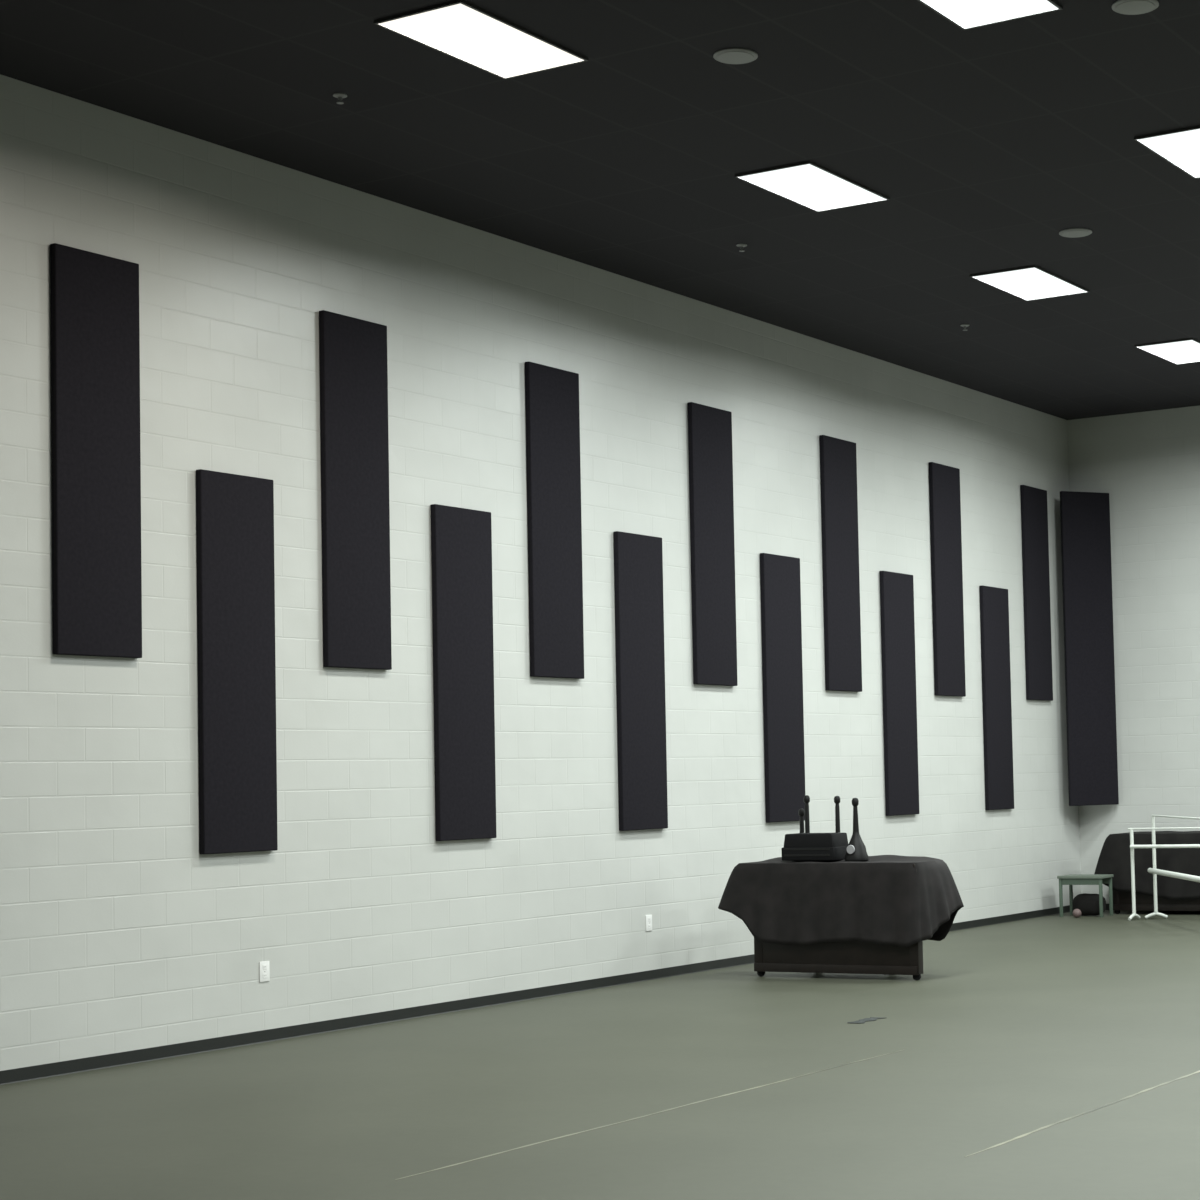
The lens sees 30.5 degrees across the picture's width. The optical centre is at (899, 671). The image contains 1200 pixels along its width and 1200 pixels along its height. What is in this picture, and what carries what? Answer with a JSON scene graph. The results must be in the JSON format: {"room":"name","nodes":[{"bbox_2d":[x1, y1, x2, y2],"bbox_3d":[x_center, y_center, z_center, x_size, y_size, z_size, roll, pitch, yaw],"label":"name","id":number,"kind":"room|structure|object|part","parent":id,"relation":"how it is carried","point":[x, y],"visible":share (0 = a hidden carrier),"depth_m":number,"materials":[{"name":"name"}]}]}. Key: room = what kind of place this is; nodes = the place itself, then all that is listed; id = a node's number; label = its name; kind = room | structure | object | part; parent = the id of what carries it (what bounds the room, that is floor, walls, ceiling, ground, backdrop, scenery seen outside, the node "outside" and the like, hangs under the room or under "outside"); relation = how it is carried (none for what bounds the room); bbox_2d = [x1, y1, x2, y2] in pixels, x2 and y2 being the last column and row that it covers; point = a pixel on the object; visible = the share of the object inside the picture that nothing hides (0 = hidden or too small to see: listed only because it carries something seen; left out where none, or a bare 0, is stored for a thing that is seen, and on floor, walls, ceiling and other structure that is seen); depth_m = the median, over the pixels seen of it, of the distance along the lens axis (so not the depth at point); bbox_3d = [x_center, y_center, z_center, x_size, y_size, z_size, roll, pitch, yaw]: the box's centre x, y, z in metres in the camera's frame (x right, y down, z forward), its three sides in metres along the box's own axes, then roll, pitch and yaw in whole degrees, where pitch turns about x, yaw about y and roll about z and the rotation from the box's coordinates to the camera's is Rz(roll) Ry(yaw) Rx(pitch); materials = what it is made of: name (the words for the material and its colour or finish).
{"room":"studio","nodes":[
{"label":"studio","id":0,"kind":"room"},
{"bbox_2d":[0,74,1080,1070],"bbox_3d":[-4.604,-0.518,13.647,0.200,5.825,27.500,-3,-3,29],"label":"wall","id":1,"kind":"structure","parent":0,"point":[117,934],"depth_m":15.47,"materials":[{"name":"white brick"}]},
{"bbox_2d":[50,243,141,657],"bbox_3d":[-4.839,-1.309,13.027,0.048,2.440,0.634,-3,-3,29],"label":"acoustic panel","id":2,"kind":"object","parent":1,"relation":"attached to","point":[97,576],"visible":1,"depth_m":12.99,"materials":[{"name":"black fabric"}]},
{"bbox_2d":[196,469,277,853],"bbox_3d":[-4.274,-0.056,13.944,0.048,2.440,0.634,-3,-3,29],"label":"acoustic panel","id":3,"kind":"object","parent":1,"relation":"attached to","point":[235,513],"visible":1,"depth_m":13.90,"materials":[{"name":"black fabric"}]},
{"bbox_2d":[259,961,269,981],"bbox_3d":[-4.132,1.951,14.056,0.009,0.130,0.086,-3,-3,29],"label":"wall outlet","id":4,"kind":"object","parent":1,"relation":"attached to","point":[264,970],"visible":1,"depth_m":14.05,"materials":[{"name":"white plastic"}]},
{"bbox_2d":[319,310,391,669],"bbox_3d":[-3.772,-1.239,14.982,0.048,2.440,0.634,-3,-3,29],"label":"acoustic panel","id":5,"kind":"object","parent":1,"relation":"attached to","point":[355,512],"visible":1,"depth_m":14.94,"materials":[{"name":"black fabric"}]},
{"bbox_2d":[431,504,496,840],"bbox_3d":[-3.207,0.014,15.899,0.048,2.440,0.634,-3,-3,29],"label":"acoustic panel","id":6,"kind":"object","parent":1,"relation":"attached to","point":[461,538],"visible":1,"depth_m":15.85,"materials":[{"name":"black fabric"}]},
{"bbox_2d":[0,905,1069,1084],"bbox_3d":[-4.439,2.346,13.455,0.008,0.078,27.500,-3,-3,29],"label":"baseboard","id":7,"kind":"structure","parent":1,"relation":"attached to","point":[199,1046],"depth_m":14.90,"materials":[{"name":"black plastic"}]},
{"bbox_2d":[525,361,583,678],"bbox_3d":[-2.704,-1.170,16.937,0.048,2.440,0.634,-3,-3,29],"label":"acoustic panel","id":8,"kind":"object","parent":1,"relation":"attached to","point":[555,579],"visible":1,"depth_m":16.89,"materials":[{"name":"black fabric"}]},
{"bbox_2d":[613,531,667,830],"bbox_3d":[-2.139,0.083,17.854,0.048,2.440,0.634,-3,-3,29],"label":"acoustic panel","id":9,"kind":"object","parent":1,"relation":"attached to","point":[638,559],"visible":1,"depth_m":17.81,"materials":[{"name":"black fabric"}]},
{"bbox_2d":[645,915,651,930],"bbox_3d":[-2.071,2.075,17.831,0.009,0.130,0.086,-3,-3,29],"label":"wall outlet","id":10,"kind":"object","parent":1,"relation":"attached to","point":[648,918],"visible":1,"depth_m":17.82,"materials":[{"name":"white plastic"}]},
{"bbox_2d":[687,402,737,685],"bbox_3d":[-1.636,-1.100,18.892,0.048,2.440,0.634,-3,-3,29],"label":"acoustic panel","id":11,"kind":"object","parent":1,"relation":"attached to","point":[713,594],"visible":1,"depth_m":18.84,"materials":[{"name":"black fabric"}]},
{"bbox_2d":[760,553,804,822],"bbox_3d":[-1.071,0.153,19.809,0.048,2.440,0.634,-3,-3,29],"label":"acoustic panel","id":12,"kind":"object","parent":1,"relation":"attached to","point":[780,586],"visible":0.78,"depth_m":19.75,"materials":[{"name":"black fabric"}]},
{"bbox_2d":[819,435,861,691],"bbox_3d":[-0.569,-1.030,20.847,0.048,2.440,0.634,-3,-3,29],"label":"acoustic panel","id":13,"kind":"object","parent":1,"relation":"attached to","point":[838,460],"visible":1,"depth_m":20.79,"materials":[{"name":"black fabric"}]},
{"bbox_2d":[879,571,918,815],"bbox_3d":[-0.004,0.223,21.764,0.048,2.440,0.634,-3,-3,29],"label":"acoustic panel","id":14,"kind":"object","parent":1,"relation":"attached to","point":[896,589],"visible":1,"depth_m":21.71,"materials":[{"name":"black fabric"}]},
{"bbox_2d":[929,462,965,696],"bbox_3d":[0.499,-0.960,22.802,0.048,2.440,0.634,-3,-3,29],"label":"acoustic panel","id":15,"kind":"object","parent":1,"relation":"attached to","point":[944,481],"visible":1,"depth_m":22.74,"materials":[{"name":"black fabric"}]},
{"bbox_2d":[979,585,1013,809],"bbox_3d":[1.064,0.293,23.719,0.048,2.440,0.634,-3,-3,29],"label":"acoustic panel","id":16,"kind":"object","parent":1,"relation":"attached to","point":[994,603],"visible":1,"depth_m":23.66,"materials":[{"name":"black fabric"}]},
{"bbox_2d":[1020,485,1052,700],"bbox_3d":[1.567,-0.890,24.757,0.048,2.440,0.634,-3,-3,29],"label":"acoustic panel","id":17,"kind":"object","parent":1,"relation":"attached to","point":[1034,509],"visible":1,"depth_m":24.69,"materials":[{"name":"black fabric"}]},
{"bbox_2d":[0,0,1199,419],"bbox_3d":[1.549,-3.854,10.406,14.400,0.200,27.900,-3,-3,29],"label":"ceiling","id":18,"kind":"structure","parent":0,"point":[985,144],"depth_m":14.13,"materials":[{"name":"black paint"}]},
{"bbox_2d":[333,93,346,103],"bbox_3d":[-3.392,-3.467,13.096,0.086,0.052,0.086,-3,-3,29],"label":"sprinkler","id":19,"kind":"object","parent":18,"relation":"attached to","point":[339,96],"visible":1,"depth_m":13.09,"materials":[{"name":"grey metal"}]},
{"bbox_2d":[374,0,587,78],"bbox_3d":[-2.346,-3.556,12.194,0.612,0.018,1.125,-3,-3,29],"label":"recessed light","id":20,"kind":"object","parent":18,"relation":"in","point":[462,30],"visible":1,"depth_m":12.15,"materials":[{"name":"grey plastic"}]},
{"bbox_2d":[713,48,757,63],"bbox_3d":[-0.956,-3.571,12.562,0.260,0.023,0.260,-3,-3,29],"label":"ceiling speaker","id":21,"kind":"object","parent":18,"relation":"attached to","point":[727,55],"visible":1,"depth_m":12.52,"materials":[{"name":"grey"}]},
{"bbox_2d":[717,51,753,63],"bbox_3d":[-0.956,-3.566,12.562,0.216,0.013,0.216,-3,-3,29],"label":"grille","id":22,"kind":"object","parent":21,"relation":"attached to","point":[728,57],"depth_m":12.54,"materials":[{"name":"grey metal"}]},
{"bbox_2d":[736,244,746,251],"bbox_3d":[-1.244,-3.328,16.997,0.086,0.052,0.086,-3,-3,29],"label":"sprinkler","id":23,"kind":"object","parent":18,"relation":"attached to","point":[741,246],"visible":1,"depth_m":16.98,"materials":[{"name":"grey metal"}]},
{"bbox_2d":[735,161,889,211],"bbox_3d":[-0.612,-3.442,15.371,0.612,0.018,1.125,-3,-3,29],"label":"recessed light","id":24,"kind":"object","parent":18,"relation":"in","point":[811,185],"visible":1,"depth_m":15.33,"materials":[{"name":"grey plastic"}]},
{"bbox_2d":[960,324,969,330],"bbox_3d":[0.608,-3.216,20.222,0.086,0.052,0.086,-3,-3,29],"label":"sprinkler","id":25,"kind":"object","parent":18,"relation":"attached to","point":[962,325],"visible":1,"depth_m":20.21,"materials":[{"name":"grey metal"}]},
{"bbox_2d":[918,0,1062,29],"bbox_3d":[0.359,-3.657,11.551,0.612,0.018,1.125,-3,-3,29],"label":"recessed light","id":26,"kind":"object","parent":18,"relation":"in","point":[966,14],"visible":1,"depth_m":11.89,"materials":[{"name":"grey plastic"}]},
{"bbox_2d":[969,265,1089,300],"bbox_3d":[1.123,-3.329,18.548,0.612,0.018,1.125,-3,-3,29],"label":"recessed light","id":27,"kind":"object","parent":18,"relation":"in","point":[1032,282],"visible":1,"depth_m":18.51,"materials":[{"name":"grey plastic"}]},
{"bbox_2d":[1059,228,1091,237],"bbox_3d":[1.369,-3.417,16.861,0.260,0.023,0.260,-3,-3,29],"label":"ceiling speaker","id":28,"kind":"object","parent":18,"relation":"attached to","point":[1071,232],"visible":1,"depth_m":16.82,"materials":[{"name":"grey"}]},
{"bbox_2d":[1062,230,1088,236],"bbox_3d":[1.369,-3.412,16.861,0.216,0.013,0.216,-3,-3,29],"label":"grille","id":29,"kind":"object","parent":28,"relation":"attached to","point":[1065,233],"depth_m":16.82,"materials":[{"name":"grey metal"}]},
{"bbox_2d":[1112,0,1158,14],"bbox_3d":[1.296,-3.661,11.905,0.260,0.023,0.260,-3,-3,29],"label":"ceiling speaker","id":30,"kind":"object","parent":18,"relation":"attached to","point":[1127,7],"visible":1,"depth_m":11.88,"materials":[{"name":"grey"}]},
{"bbox_2d":[1134,125,1199,178],"bbox_3d":[2.094,-3.544,14.727,0.612,0.018,1.125,-3,-3,29],"label":"recessed light","id":31,"kind":"object","parent":18,"relation":"in","point":[1180,148],"visible":1,"depth_m":14.57,"materials":[{"name":"grey plastic"}]},
{"bbox_2d":[1135,338,1199,364],"bbox_3d":[2.858,-3.216,21.725,0.612,0.018,1.125,-3,-3,29],"label":"recessed light","id":32,"kind":"object","parent":18,"relation":"in","point":[1180,351],"visible":1,"depth_m":21.60,"materials":[{"name":"grey plastic"}]},
{"bbox_2d":[0,910,1199,1199],"bbox_3d":[1.703,2.162,10.107,14.400,0.200,27.900,-3,-3,29],"label":"floor","id":33,"kind":"structure","parent":0,"point":[1007,1031],"depth_m":11.14,"materials":[{"name":"grey plastic"}]},
{"bbox_2d":[395,1050,901,1179],"bbox_3d":[-1.032,2.169,10.860,0.032,0.001,4.400,-3,-3,29],"label":"tape","id":34,"kind":"object","parent":33,"relation":"on","point":[900,1050],"visible":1,"depth_m":10.41,"materials":[{"name":"white plastic"}]},
{"bbox_2d":[754,864,922,979],"bbox_3d":[-0.481,2.034,17.751,1.680,0.925,0.510,-3,-3,29],"label":"cart","id":35,"kind":"object","parent":33,"relation":"on","point":[845,957],"visible":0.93,"depth_m":17.46,"materials":[{"name":"brown wood"}]},
{"bbox_3d":[-1.158,2.054,17.886,0.080,0.835,0.080,-3,-3,29],"label":"leg","id":36,"kind":"part","parent":35,"relation":"part of","materials":[{"name":"brown wood"}]},
{"bbox_3d":[-0.528,2.406,17.491,1.530,0.070,0.028,-3,-3,29],"label":"rail","id":37,"kind":"part","parent":35,"relation":"part of","materials":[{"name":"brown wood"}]},
{"bbox_3d":[-0.531,2.004,17.515,1.380,0.765,0.023,-3,-3,29],"label":"panel","id":38,"kind":"part","parent":35,"relation":"part of","materials":[{"name":"brown wood"}]},
{"bbox_2d":[718,855,963,946],"bbox_3d":[-0.498,1.872,17.764,2.060,0.711,0.675,-3,-3,29],"label":"cover","id":39,"kind":"object","parent":35,"relation":"on","point":[880,899],"visible":0.94,"depth_m":17.46,"materials":[{"name":"black fabric"}]},
{"bbox_2d":[781,795,847,860],"bbox_3d":[-0.718,1.293,17.922,0.533,0.536,0.283,-3,-3,29],"label":"equipment case","id":40,"kind":"object","parent":39,"relation":"on","point":[807,846],"visible":0.98,"depth_m":17.82,"materials":[{"name":"black plastic"}]},
{"bbox_3d":[-0.820,1.260,18.061,0.060,0.231,0.058,-3,-3,29],"label":"rod","id":41,"kind":"part","parent":40,"relation":"part of","materials":[{"name":"black paint"}]},
{"bbox_3d":[-0.772,1.199,17.957,0.060,0.341,0.058,-3,-3,29],"label":"rod","id":42,"kind":"part","parent":40,"relation":"part of","materials":[{"name":"black paint"}]},
{"bbox_3d":[-0.516,1.192,17.851,0.060,0.331,0.058,-3,-3,29],"label":"rod","id":43,"kind":"part","parent":40,"relation":"part of","materials":[{"name":"black paint"}]},
{"bbox_2d":[844,798,868,860],"bbox_3d":[-0.361,1.290,17.707,0.200,0.510,0.200,-3,-3,29],"label":"stand","id":44,"kind":"object","parent":39,"relation":"on","point":[856,849],"visible":1,"depth_m":17.66,"materials":[{"name":"black paint"}]},
{"bbox_3d":[-0.402,1.451,17.616,0.076,0.076,0.012,-3,-3,29],"label":"knob","id":45,"kind":"part","parent":44,"relation":"part of","materials":[{"name":"grey metal"}]},
{"bbox_3d":[-0.364,1.180,17.712,0.058,0.290,0.056,-3,-3,29],"label":"rod","id":46,"kind":"part","parent":44,"relation":"part of","materials":[{"name":"black paint"}]},
{"bbox_3d":[0.123,1.986,17.189,0.080,0.835,0.080,-3,-3,29],"label":"leg","id":47,"kind":"part","parent":35,"relation":"part of","materials":[{"name":"brown wood"}]},
{"bbox_2d":[847,1017,881,1023],"bbox_3d":[-0.226,2.315,14.381,0.126,0.013,0.340,-3,-3,29],"label":"rag","id":48,"kind":"object","parent":33,"relation":"on","point":[864,1020],"visible":1,"depth_m":14.35,"materials":[{"name":"grey"}]},
{"bbox_2d":[1073,909,1080,917],"bbox_3d":[1.979,2.704,24.175,0.100,0.100,0.100,-3,-3,29],"label":"ball","id":49,"kind":"object","parent":33,"relation":"on","point":[1076,913],"visible":1,"depth_m":24.14,"materials":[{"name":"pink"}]},
{"bbox_2d":[965,1070,1199,1156],"bbox_3d":[1.232,2.112,10.880,0.034,0.001,4.000,-3,-3,29],"label":"tape","id":50,"kind":"object","parent":33,"relation":"on","point":[1145,1090],"visible":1,"depth_m":10.21,"materials":[{"name":"white plastic"}]},
{"bbox_2d":[1057,874,1113,916],"bbox_3d":[2.099,2.531,24.412,0.550,0.462,0.340,-3,-3,29],"label":"stool","id":51,"kind":"object","parent":33,"relation":"on","point":[1071,879],"visible":0.98,"depth_m":24.38,"materials":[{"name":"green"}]},
{"bbox_3d":[1.818,2.554,24.405,0.032,0.430,0.032,-3,-3,29],"label":"leg","id":52,"kind":"part","parent":51,"relation":"part of","materials":[{"name":"grey paint"}]},
{"bbox_3d":[1.952,2.563,24.651,0.032,0.430,0.032,-3,-3,29],"label":"leg","id":53,"kind":"part","parent":51,"relation":"part of","materials":[{"name":"grey paint"}]},
{"bbox_3d":[2.094,2.316,24.423,0.550,0.032,0.340,-3,-3,29],"label":"seat","id":54,"kind":"part","parent":51,"relation":"part of","materials":[{"name":"grey"}]},
{"bbox_3d":[2.248,2.531,24.172,0.032,0.430,0.032,-3,-3,29],"label":"leg","id":55,"kind":"part","parent":51,"relation":"part of","materials":[{"name":"grey paint"}]},
{"bbox_3d":[2.382,2.540,24.417,0.032,0.430,0.032,-3,-3,29],"label":"leg","id":56,"kind":"part","parent":51,"relation":"part of","materials":[{"name":"grey paint"}]},
{"bbox_2d":[1073,893,1105,915],"bbox_3d":[2.138,2.631,24.410,0.360,0.249,0.200,-3,-3,29],"label":"bag","id":57,"kind":"object","parent":33,"relation":"on","point":[1088,904],"visible":0.87,"depth_m":24.33,"materials":[{"name":"fabric"}]},
{"bbox_2d":[1109,835,1199,913],"bbox_3d":[3.645,2.265,24.262,2.540,0.900,0.560,-3,-3,29],"label":"covered table","id":58,"kind":"object","parent":33,"relation":"on","point":[1122,900],"visible":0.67,"depth_m":24.41,"materials":[{"name":"brown wood"}]},
{"bbox_3d":[2.464,2.309,24.643,0.080,0.810,0.080,-3,-3,29],"label":"leg","id":59,"kind":"part","parent":58,"relation":"part of","materials":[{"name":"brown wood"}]},
{"bbox_2d":[1094,831,1199,899],"bbox_3d":[3.568,2.170,24.305,2.866,0.758,0.745,-3,-3,29],"label":"cover","id":60,"kind":"object","parent":58,"relation":"on","point":[1115,857],"visible":0.89,"depth_m":24.34,"materials":[{"name":"fabric"}]},
{"bbox_3d":[3.528,2.626,24.012,2.520,0.070,0.028,-3,-3,29],"label":"rail","id":61,"kind":"part","parent":58,"relation":"part of","materials":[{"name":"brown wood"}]},
{"bbox_3d":[3.526,2.236,24.035,2.370,0.740,0.023,-3,-3,29],"label":"panel","id":62,"kind":"part","parent":58,"relation":"part of","materials":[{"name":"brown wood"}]},
{"bbox_2d":[1128,827,1199,920],"bbox_3d":[3.452,2.159,23.060,2.180,1.000,0.275,-3,-3,30],"label":"ballet barre","id":63,"kind":"object","parent":33,"relation":"on","point":[1132,846],"visible":1,"depth_m":23.53,"materials":[{"name":"white metal"}]},
{"bbox_3d":[2.540,2.192,23.579,0.040,0.935,0.040,-3,-3,30],"label":"post","id":64,"kind":"part","parent":63,"relation":"part of","materials":[{"name":"white metal"}]},
{"bbox_2d":[1145,815,1199,918],"bbox_3d":[2.920,2.070,22.379,0.254,1.136,2.687,-1,-3,-6],"label":"ballet barre","id":65,"kind":"object","parent":33,"relation":"on","point":[1154,871],"visible":1,"depth_m":23.62,"materials":[{"name":"white metal"}]},
{"bbox_3d":[2.788,2.122,23.675,0.040,1.070,0.040,-1,-3,-6],"label":"post","id":66,"kind":"part","parent":65,"relation":"part of","materials":[{"name":"white metal"}]},
{"bbox_2d":[1067,406,1199,903],"bbox_3d":[8.261,-0.412,22.406,14.400,5.825,0.200,-3,-3,29],"label":"wall","id":67,"kind":"structure","parent":0,"point":[1147,463],"depth_m":25.21,"materials":[{"name":"white brick"}]},
{"bbox_2d":[1060,491,1118,805],"bbox_3d":[2.208,-0.273,25.224,0.653,3.660,0.050,0,-3,-26],"label":"acoustic panel","id":68,"kind":"object","parent":67,"relation":"attached to","point":[1084,516],"visible":1,"depth_m":25.19,"materials":[{"name":"black fabric"}]}
]}

